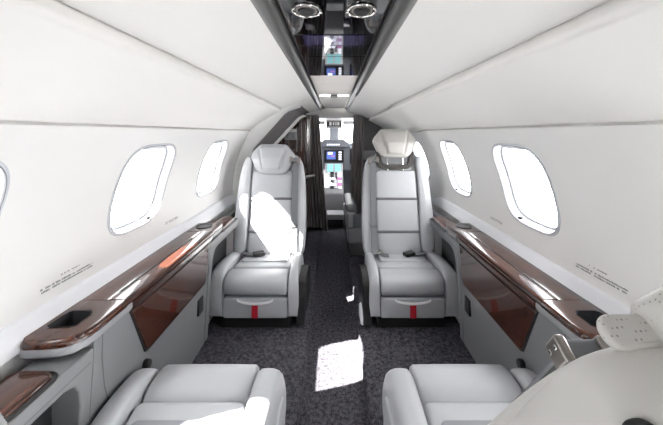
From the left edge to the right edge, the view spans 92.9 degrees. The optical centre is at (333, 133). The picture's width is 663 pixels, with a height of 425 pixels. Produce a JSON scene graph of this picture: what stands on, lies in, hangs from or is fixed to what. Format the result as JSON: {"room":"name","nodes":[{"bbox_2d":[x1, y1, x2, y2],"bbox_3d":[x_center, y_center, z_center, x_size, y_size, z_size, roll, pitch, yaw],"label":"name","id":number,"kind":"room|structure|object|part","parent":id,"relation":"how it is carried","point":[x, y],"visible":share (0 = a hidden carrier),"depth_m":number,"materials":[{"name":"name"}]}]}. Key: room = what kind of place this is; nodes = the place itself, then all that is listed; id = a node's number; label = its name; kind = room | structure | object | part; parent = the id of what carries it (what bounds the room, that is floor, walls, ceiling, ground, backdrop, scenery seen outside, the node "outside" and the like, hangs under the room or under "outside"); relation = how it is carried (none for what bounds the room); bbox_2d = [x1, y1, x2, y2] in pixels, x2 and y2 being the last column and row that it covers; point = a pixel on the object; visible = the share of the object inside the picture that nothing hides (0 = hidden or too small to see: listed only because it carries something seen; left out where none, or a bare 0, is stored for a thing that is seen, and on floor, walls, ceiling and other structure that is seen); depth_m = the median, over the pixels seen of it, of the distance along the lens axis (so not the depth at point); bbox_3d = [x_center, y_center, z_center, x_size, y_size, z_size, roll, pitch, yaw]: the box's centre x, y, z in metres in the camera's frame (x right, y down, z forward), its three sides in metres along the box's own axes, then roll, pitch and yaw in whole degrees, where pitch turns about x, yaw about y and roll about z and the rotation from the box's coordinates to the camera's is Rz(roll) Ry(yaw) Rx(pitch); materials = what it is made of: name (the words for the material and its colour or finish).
{"room":"aircraft cabin","nodes":[
{"label":"aircraft cabin","id":0,"kind":"room"},
{"bbox_2d":[0,120,249,380],"bbox_3d":[-0.764,0.572,0.350,0.145,1.215,4.500,0,0,0],"label":"wall","id":1,"kind":"structure","parent":0,"point":[64,176],"depth_m":0.94,"materials":[{"name":"white plastic"}]},
{"bbox_2d":[0,161,9,215],"bbox_3d":[-0.815,0.218,0.555,0.180,0.368,0.376,0,0,0],"label":"window","id":2,"kind":"structure","parent":1,"relation":"in","point":[4,171],"depth_m":0.73,"materials":[{"name":"grey plastic"}]},
{"bbox_2d":[40,262,92,293],"bbox_3d":[-0.833,0.444,0.990,0.002,0.030,0.194,0,0,0],"label":"placard","id":3,"kind":"object","parent":1,"relation":"attached to","point":[92,262],"visible":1,"depth_m":0.98,"materials":[{"name":"grey"}]},
{"bbox_2d":[0,193,236,366],"bbox_3d":[-0.819,0.531,0.360,0.038,0.078,4.480,0,0,0],"label":"trim","id":4,"kind":"structure","parent":1,"relation":"attached to","point":[12,335],"depth_m":1.03,"materials":[{"name":"white plastic"}]},
{"bbox_2d":[107,143,175,235],"bbox_3d":[-0.815,0.218,1.320,0.180,0.368,0.376,0,0,0],"label":"window","id":5,"kind":"structure","parent":1,"relation":"in","point":[164,158],"depth_m":1.46,"materials":[{"name":"grey plastic"}]},
{"bbox_2d":[196,140,228,196],"bbox_3d":[-0.815,0.218,2.050,0.180,0.368,0.376,0,0,0],"label":"window","id":6,"kind":"structure","parent":1,"relation":"in","point":[221,146],"depth_m":2.20,"materials":[{"name":"grey plastic"}]},
{"bbox_2d":[249,99,324,154],"bbox_3d":[-0.471,0.432,3.236,0.744,1.497,1.288,0,0,0],"label":"wall","id":7,"kind":"structure","parent":0,"point":[301,110],"depth_m":3.37,"materials":[{"name":"grey plastic"}]},
{"bbox_2d":[233,101,300,208],"bbox_3d":[-0.553,0.448,2.666,0.567,1.433,0.148,0,0,0],"label":"trim","id":8,"kind":"structure","parent":7,"relation":"attached to","point":[260,130],"depth_m":2.62,"materials":[{"name":"white plastic"}]},
{"bbox_2d":[252,110,302,152],"bbox_3d":[-0.528,0.188,2.817,0.493,0.785,0.155,0,0,0],"label":"trim","id":9,"kind":"structure","parent":7,"relation":"attached to","point":[289,117],"depth_m":2.80,"materials":[{"name":"grey plastic"}]},
{"bbox_2d":[274,115,305,143],"bbox_3d":[-0.474,0.211,2.925,0.432,0.762,0.050,0,0,0],"label":"trim","id":10,"kind":"structure","parent":7,"relation":"attached to","point":[296,121],"depth_m":2.90,"materials":[{"name":"white plastic"}]},
{"bbox_2d":[0,0,662,131],"bbox_3d":[0.000,-0.178,0.980,1.462,0.335,5.760,0,0,0],"label":"ceiling","id":11,"kind":"structure","parent":0,"point":[213,64],"depth_m":0.75,"materials":[{"name":"white plastic"}]},
{"bbox_2d":[305,115,327,231],"bbox_3d":[-0.207,0.480,3.803,0.275,1.400,0.049,0,0,0],"label":"curtain","id":12,"kind":"object","parent":11,"relation":"hanging from","point":[318,198],"visible":0.72,"depth_m":3.80,"materials":[{"name":"grey fabric"}]},
{"bbox_2d":[250,0,417,109],"bbox_3d":[0.000,-0.296,0.960,0.378,0.031,5.680,0,0,0],"label":"ceiling panel","id":13,"kind":"object","parent":11,"relation":"attached to","point":[334,39],"visible":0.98,"depth_m":0.97,"materials":[{"name":"grey plastic"}]},
{"bbox_3d":[-0.162,-0.296,0.960,0.055,0.031,5.680,0,0,0],"label":"rail","id":14,"kind":"part","parent":13,"relation":"part of","materials":[{"name":"grey"}]},
{"bbox_2d":[291,4,321,17],"bbox_3d":[-0.066,-0.299,0.775,0.076,0.012,0.084,0,0,0],"label":"air vent","id":15,"kind":"object","parent":13,"relation":"attached to","point":[297,10],"depth_m":0.77,"materials":[{"name":"silver metal"}]},
{"bbox_2d":[320,95,347,97],"bbox_3d":[0.000,-0.303,2.540,0.230,0.018,0.120,0,0,0],"label":"light","id":16,"kind":"object","parent":13,"relation":"attached to","point":[332,96],"depth_m":2.52,"materials":[{"name":"white plastic"}]},
{"bbox_3d":[0.000,-0.307,1.452,0.258,0.009,0.405,0,0,0],"label":"gloss panel","id":17,"kind":"part","parent":13,"relation":"part of","materials":[{"name":"black"}]},
{"bbox_3d":[0.000,-0.307,1.169,0.258,0.009,0.150,0,0,0],"label":"gloss panel","id":18,"kind":"part","parent":13,"relation":"part of","materials":[{"name":"black plastic"}]},
{"bbox_3d":[0.000,-0.307,1.029,0.258,0.009,0.120,0,0,0],"label":"gloss panel","id":19,"kind":"part","parent":13,"relation":"part of","materials":[{"name":"black plastic"}]},
{"bbox_3d":[0.000,-0.307,0.683,0.258,0.009,0.561,0,0,0],"label":"gloss panel","id":20,"kind":"part","parent":13,"relation":"part of","materials":[{"name":"black plastic"}]},
{"bbox_3d":[0.000,-0.307,3.402,0.258,0.009,0.793,0,0,0],"label":"beige panel","id":21,"kind":"part","parent":13,"relation":"part of","materials":[{"name":"white plastic"}]},
{"bbox_3d":[0.000,-0.307,2.800,0.258,0.009,0.398,0,0,0],"label":"beige panel","id":22,"kind":"part","parent":13,"relation":"part of","materials":[{"name":"white plastic"}]},
{"bbox_3d":[0.000,-0.307,2.217,0.258,0.009,0.523,0,0,0],"label":"beige panel","id":23,"kind":"part","parent":13,"relation":"part of","materials":[{"name":"white plastic"}]},
{"bbox_3d":[0.000,-0.307,1.808,0.258,0.009,0.283,0,0,0],"label":"beige panel","id":24,"kind":"part","parent":13,"relation":"part of","materials":[{"name":"white plastic"}]},
{"bbox_2d":[346,4,376,17],"bbox_3d":[0.066,-0.299,0.775,0.076,0.012,0.084,0,0,0],"label":"air vent","id":25,"kind":"object","parent":13,"relation":"attached to","point":[352,10],"depth_m":0.77,"materials":[{"name":"silver metal"}]},
{"bbox_3d":[0.162,-0.296,0.960,0.055,0.031,5.680,0,0,0],"label":"rail","id":26,"kind":"part","parent":13,"relation":"part of","materials":[{"name":"grey"}]},
{"bbox_2d":[350,115,363,213],"bbox_3d":[0.268,0.453,3.793,0.195,1.345,0.049,0,0,0],"label":"curtain","id":27,"kind":"object","parent":11,"relation":"hanging from","point":[357,164],"visible":0.77,"depth_m":3.79,"materials":[{"name":"grey fabric"}]},
{"bbox_2d":[192,202,475,424],"bbox_3d":[0.000,1.170,1.900,1.600,0.060,7.600,0,0,0],"label":"floor","id":28,"kind":"structure","parent":0,"point":[334,367],"depth_m":1.68,"materials":[{"name":"carpet"}]},
{"bbox_2d":[0,348,92,424],"bbox_3d":[-0.730,0.857,0.747,0.128,0.563,0.262,0,0,0],"label":"console","id":29,"kind":"object","parent":28,"relation":"on","point":[54,390],"visible":0.95,"depth_m":0.79,"materials":[{"name":"grey plastic"}]},
{"bbox_3d":[-0.732,0.585,0.706,0.111,0.019,0.139,0,0,0],"label":"lid","id":30,"kind":"part","parent":29,"relation":"part of","materials":[{"name":"brown wood"}]},
{"bbox_3d":[-0.773,0.896,0.733,0.033,0.484,0.234,0,0,0],"label":"recess panel","id":31,"kind":"part","parent":29,"relation":"part of","materials":[{"name":"grey plastic"}]},
{"bbox_2d":[20,223,222,424],"bbox_3d":[-0.732,0.833,1.335,0.149,0.610,1.070,0,0,0],"label":"ledge","id":32,"kind":"object","parent":28,"relation":"on","point":[152,314],"visible":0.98,"depth_m":1.11,"materials":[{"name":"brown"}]},
{"bbox_3d":[-0.676,0.835,1.140,0.020,0.034,0.034,0,0,0],"label":"knob","id":33,"kind":"part","parent":32,"relation":"part of","materials":[{"name":"black plastic"}]},
{"bbox_2d":[197,295,202,316],"bbox_3d":[-0.687,0.885,1.615,0.012,0.080,0.060,0,0,0],"label":"outlet","id":34,"kind":"object","parent":32,"relation":"attached to","point":[200,299],"depth_m":1.61,"materials":[{"name":"black plastic"}]},
{"bbox_2d":[0,364,285,424],"bbox_3d":[-0.425,0.687,0.642,0.521,0.906,0.992,0,0,0],"label":"seat","id":35,"kind":"object","parent":28,"relation":"on","point":[176,394],"visible":1,"depth_m":0.97,"materials":[{"name":"grey leather"}]},
{"bbox_2d":[126,402,244,424],"bbox_3d":[-0.428,0.906,0.815,0.328,0.197,0.280,0,0,0],"label":"seat cushion","id":36,"kind":"object","parent":35,"relation":"on","point":[146,413],"depth_m":0.91,"materials":[{"name":"grey leather"}]},
{"bbox_3d":[-0.193,0.998,0.904,0.048,0.245,0.419,0,0,0],"label":"panel","id":37,"kind":"part","parent":35,"relation":"part of","materials":[{"name":"grey leather"}]},
{"bbox_2d":[204,208,238,341],"bbox_3d":[-0.730,0.857,2.132,0.128,0.563,0.860,0,0,0],"label":"console","id":38,"kind":"object","parent":28,"relation":"on","point":[217,250],"visible":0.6,"depth_m":1.96,"materials":[{"name":"grey"}]},
{"bbox_3d":[-0.773,0.896,1.982,0.033,0.484,0.460,0,0,0],"label":"recess panel","id":39,"kind":"part","parent":38,"relation":"part of","materials":[{"name":"grey plastic"}]},
{"bbox_3d":[-0.732,0.585,2.039,0.111,0.019,0.305,0,0,0],"label":"lid","id":40,"kind":"part","parent":38,"relation":"part of","materials":[{"name":"brown wood"}]},
{"bbox_2d":[209,144,309,326],"bbox_3d":[-0.457,0.611,2.163,0.574,1.057,0.709,0,0,0],"label":"seat","id":41,"kind":"object","parent":28,"relation":"on","point":[265,281],"visible":0.99,"depth_m":2.19,"materials":[{"name":"grey leather"}]},
{"bbox_3d":[-0.458,0.978,1.821,0.210,0.031,0.018,0,0,0],"label":"handle","id":42,"kind":"part","parent":41,"relation":"part of","materials":[{"name":"white"}]},
{"bbox_3d":[-0.458,1.017,1.877,0.376,0.118,0.107,0,0,0],"label":"drawer","id":43,"kind":"part","parent":41,"relation":"part of","materials":[{"name":"grey leather"}]},
{"bbox_2d":[234,255,293,269],"bbox_3d":[-0.458,0.934,2.130,0.364,0.184,0.280,0,0,0],"label":"seat cushion","id":44,"kind":"object","parent":41,"relation":"on","point":[240,261],"depth_m":2.06,"materials":[{"name":"grey leather"}]},
{"bbox_2d":[247,170,292,253],"bbox_3d":[-0.458,0.572,2.301,0.304,0.586,0.194,0,0,0],"label":"cushion","id":45,"kind":"object","parent":41,"relation":"on","point":[269,192],"depth_m":2.28,"materials":[{"name":"grey leather"}]},
{"bbox_3d":[-0.458,0.531,2.371,0.494,0.744,0.293,0,0,0],"label":"backrest","id":46,"kind":"part","parent":41,"relation":"part of","materials":[{"name":"grey leather"}]},
{"bbox_3d":[-0.197,0.998,2.041,0.053,0.245,0.419,0,0,0],"label":"panel","id":47,"kind":"part","parent":41,"relation":"part of","materials":[{"name":"black plastic"}]},
{"bbox_2d":[273,117,314,247],"bbox_3d":[-0.453,0.490,3.335,0.535,1.299,0.770,0,0,0],"label":"cabinet","id":48,"kind":"object","parent":28,"relation":"on","point":[301,147],"visible":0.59,"depth_m":3.12,"materials":[{"name":"brown wood"}]},
{"bbox_2d":[284,129,296,139],"bbox_3d":[-0.425,0.010,3.088,0.125,0.110,0.057,0,0,0],"label":"wall box","id":49,"kind":"object","parent":48,"relation":"attached to","point":[292,134],"visible":0.77,"depth_m":3.08,"materials":[{"name":"grey plastic"}]},
{"bbox_3d":[-0.362,0.640,3.112,0.155,0.880,0.014,0,0,0],"label":"door","id":50,"kind":"part","parent":48,"relation":"part of","materials":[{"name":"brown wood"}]},
{"bbox_2d":[305,174,314,178],"bbox_3d":[-0.230,0.415,3.027,0.090,0.029,0.154,0,0,0],"label":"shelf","id":51,"kind":"object","parent":48,"relation":"attached to","point":[312,175],"depth_m":2.99,"materials":[{"name":"grey metal"}]},
{"bbox_2d":[325,163,343,211],"bbox_3d":[0.000,0.836,4.670,0.270,0.729,0.540,0,0,0],"label":"pedestal","id":52,"kind":"object","parent":28,"relation":"on","point":[334,191],"visible":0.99,"depth_m":4.49,"materials":[{"name":"grey plastic"}]},
{"bbox_2d":[327,210,343,226],"bbox_3d":[0.003,1.110,4.090,0.245,0.170,0.240,0,0,0],"label":"box","id":53,"kind":"object","parent":28,"relation":"on","point":[335,218],"visible":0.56,"depth_m":3.99,"materials":[{"name":"black plastic"}]},
{"bbox_3d":[0.010,1.060,4.090,0.230,0.070,0.240,0,0,0],"label":"lid","id":54,"kind":"part","parent":53,"relation":"part of","materials":[{"name":"grey"}]},
{"bbox_2d":[344,193,364,255],"bbox_3d":[0.334,0.680,3.140,0.452,0.920,0.580,0,0,0],"label":"seat","id":55,"kind":"object","parent":28,"relation":"on","point":[353,221],"visible":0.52,"depth_m":2.91,"materials":[{"name":"grey leather"}]},
{"bbox_3d":[0.152,0.795,3.140,0.075,0.150,0.560,0,0,0],"label":"armrest","id":56,"kind":"part","parent":55,"relation":"part of","materials":[{"name":"grey leather"}]},
{"bbox_2d":[346,214,362,243],"bbox_3d":[0.333,0.948,3.160,0.415,0.155,0.520,0,0,0],"label":"seat cushion","id":57,"kind":"object","parent":55,"relation":"on","point":[354,235],"depth_m":2.90,"materials":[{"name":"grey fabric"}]},
{"bbox_2d":[358,129,458,326],"bbox_3d":[0.449,0.553,2.163,0.591,1.173,0.712,0,0,0],"label":"seat","id":58,"kind":"object","parent":28,"relation":"on","point":[403,282],"visible":1,"depth_m":2.20,"materials":[{"name":"grey leather"}]},
{"bbox_3d":[0.197,0.998,2.041,0.053,0.245,0.419,0,0,0],"label":"panel","id":59,"kind":"part","parent":58,"relation":"part of","materials":[{"name":"black plastic"}]},
{"bbox_3d":[0.458,0.199,2.394,0.212,0.094,0.058,0,0,0],"label":"bracket plate","id":60,"kind":"part","parent":58,"relation":"part of","materials":[{"name":"grey metal"}]},
{"bbox_3d":[0.458,0.531,2.371,0.494,0.744,0.293,0,0,0],"label":"backrest","id":61,"kind":"part","parent":58,"relation":"part of","materials":[{"name":"grey leather"}]},
{"bbox_2d":[375,170,420,253],"bbox_3d":[0.458,0.572,2.301,0.304,0.586,0.194,0,0,0],"label":"cushion","id":62,"kind":"object","parent":58,"relation":"on","point":[397,192],"depth_m":2.28,"materials":[{"name":"grey leather"}]},
{"bbox_2d":[374,255,433,269],"bbox_3d":[0.458,0.934,2.130,0.364,0.184,0.280,0,0,0],"label":"seat cushion","id":63,"kind":"object","parent":58,"relation":"on","point":[382,261],"depth_m":2.06,"materials":[{"name":"grey leather"}]},
{"bbox_3d":[0.458,1.017,1.877,0.376,0.118,0.107,0,0,0],"label":"drawer","id":64,"kind":"part","parent":58,"relation":"part of","materials":[{"name":"grey leather"}]},
{"bbox_3d":[0.458,0.978,1.821,0.210,0.031,0.018,0,0,0],"label":"handle","id":65,"kind":"part","parent":58,"relation":"part of","materials":[{"name":"white plastic"}]},
{"bbox_2d":[429,208,463,341],"bbox_3d":[0.730,0.857,2.132,0.128,0.563,0.860,0,0,0],"label":"console","id":66,"kind":"object","parent":28,"relation":"on","point":[450,250],"visible":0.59,"depth_m":1.96,"materials":[{"name":"grey plastic"}]},
{"bbox_3d":[0.732,0.585,2.039,0.111,0.019,0.305,0,0,0],"label":"lid","id":67,"kind":"part","parent":66,"relation":"part of","materials":[{"name":"brown wood"}]},
{"bbox_3d":[0.773,0.896,1.982,0.033,0.484,0.460,0,0,0],"label":"recess panel","id":68,"kind":"part","parent":66,"relation":"part of","materials":[{"name":"grey plastic"}]},
{"bbox_2d":[382,284,662,424],"bbox_3d":[0.431,0.622,0.665,0.524,1.037,0.946,0,0,0],"label":"seat","id":69,"kind":"object","parent":28,"relation":"on","point":[613,377],"visible":1,"depth_m":0.36,"materials":[{"name":"grey leather"}]},
{"bbox_3d":[0.195,0.998,0.904,0.048,0.245,0.419,0,0,0],"label":"panel","id":70,"kind":"part","parent":69,"relation":"part of","materials":[{"name":"grey leather"}]},
{"bbox_2d":[423,402,511,424],"bbox_3d":[0.430,0.906,0.815,0.328,0.197,0.280,0,0,0],"label":"seat cushion","id":71,"kind":"object","parent":69,"relation":"on","point":[436,413],"depth_m":0.91,"materials":[{"name":"grey leather"}]},
{"bbox_3d":[0.267,0.269,0.261,0.040,0.052,0.053,0,0,0],"label":"release handle","id":72,"kind":"part","parent":69,"relation":"part of","materials":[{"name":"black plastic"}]},
{"bbox_2d":[445,223,606,374],"bbox_3d":[0.732,0.833,1.335,0.149,0.610,1.070,0,0,0],"label":"ledge","id":73,"kind":"object","parent":28,"relation":"on","point":[511,308],"visible":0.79,"depth_m":1.23,"materials":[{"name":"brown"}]},
{"bbox_2d":[465,295,470,316],"bbox_3d":[0.687,0.885,1.615,0.012,0.080,0.060,0,0,0],"label":"outlet","id":74,"kind":"object","parent":73,"relation":"attached to","point":[467,299],"depth_m":1.61,"materials":[{"name":"black plastic"}]},
{"bbox_3d":[0.676,0.835,1.140,0.020,0.034,0.034,0,0,0],"label":"knob","id":75,"kind":"part","parent":73,"relation":"part of","materials":[{"name":"black plastic"}]},
{"bbox_2d":[319,117,352,121],"bbox_3d":[0.000,-0.200,4.550,1.500,0.020,1.300,0,0,0],"label":"ceiling","id":76,"kind":"structure","parent":0,"point":[320,118],"depth_m":4.07,"materials":[{"name":"white"}]},
{"bbox_2d":[320,120,352,127],"bbox_3d":[0.000,-0.144,4.600,0.940,0.151,0.140,0,0,0],"label":"control box","id":77,"kind":"object","parent":76,"relation":"attached to","point":[329,123],"visible":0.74,"depth_m":4.55,"materials":[{"name":"grey"}]},
{"bbox_2d":[306,108,382,170],"bbox_3d":[0.240,0.435,3.870,1.160,1.530,0.060,0,0,0],"label":"wall","id":78,"kind":"structure","parent":0,"point":[371,129],"depth_m":3.84,"materials":[{"name":"grey plastic"}]},
{"bbox_2d":[362,151,374,159],"bbox_3d":[0.410,0.260,3.772,0.150,0.110,0.116,0,0,0],"label":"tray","id":79,"kind":"object","parent":78,"relation":"attached to","point":[365,154],"visible":0.69,"depth_m":3.71,"materials":[{"name":"grey"}]},
{"bbox_2d":[410,121,662,323],"bbox_3d":[0.760,0.572,0.980,0.166,1.215,5.761,0,0,0],"label":"wall","id":80,"kind":"structure","parent":0,"point":[606,178],"depth_m":0.97,"materials":[{"name":"white plastic"}]},
{"bbox_2d":[413,140,429,179],"bbox_3d":[0.788,0.226,2.780,0.178,0.359,0.376,0,0,0],"label":"window","id":81,"kind":"structure","parent":80,"relation":"in","point":[418,150],"depth_m":2.94,"materials":[{"name":"grey"}]},
{"bbox_2d":[439,140,471,196],"bbox_3d":[0.815,0.218,2.050,0.180,0.368,0.376,0,0,0],"label":"window","id":82,"kind":"structure","parent":80,"relation":"in","point":[446,146],"depth_m":2.20,"materials":[{"name":"grey plastic"}]},
{"bbox_2d":[492,143,560,235],"bbox_3d":[0.815,0.218,1.320,0.180,0.368,0.376,0,0,0],"label":"window","id":83,"kind":"structure","parent":80,"relation":"in","point":[514,196],"depth_m":1.46,"materials":[{"name":"grey plastic"}]},
{"bbox_2d":[431,197,629,313],"bbox_3d":[0.819,0.531,0.980,0.038,0.078,5.720,0,0,0],"label":"trim","id":84,"kind":"structure","parent":80,"relation":"attached to","point":[608,304],"depth_m":1.22,"materials":[{"name":"white plastic"}]},
{"bbox_2d":[575,262,627,293],"bbox_3d":[0.833,0.444,0.990,0.002,0.030,0.194,0,0,0],"label":"placard","id":85,"kind":"object","parent":80,"relation":"attached to","point":[575,262],"visible":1,"depth_m":0.96,"materials":[{"name":"grey"}]},
{"bbox_3d":[0.000,0.490,4.565,1.550,1.420,1.370,0,0,0],"label":"wall","id":86,"kind":"structure","parent":0,"visible":0},
{"bbox_2d":[323,128,351,201],"bbox_3d":[0.000,0.495,5.205,1.520,1.410,0.070,0,0,0],"label":"window","id":87,"kind":"structure","parent":86,"relation":"in","point":[333,132],"depth_m":5.20,"materials":[{"name":"grey glass"}]},
{"bbox_2d":[321,139,351,169],"bbox_3d":[0.000,0.338,5.025,1.300,0.485,0.270,0,0,0],"label":"panel","id":88,"kind":"object","parent":87,"relation":"attached to","point":[333,150],"visible":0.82,"depth_m":4.95,"materials":[{"name":"grey plastic"}]},
{"bbox_2d":[327,152,335,158],"bbox_3d":[-0.045,0.350,4.947,0.140,0.120,0.004,0,0,0],"label":"screen","id":89,"kind":"object","parent":88,"relation":"attached to","point":[330,155],"depth_m":4.94,"materials":[{"name":"blue glass"}]}
]}

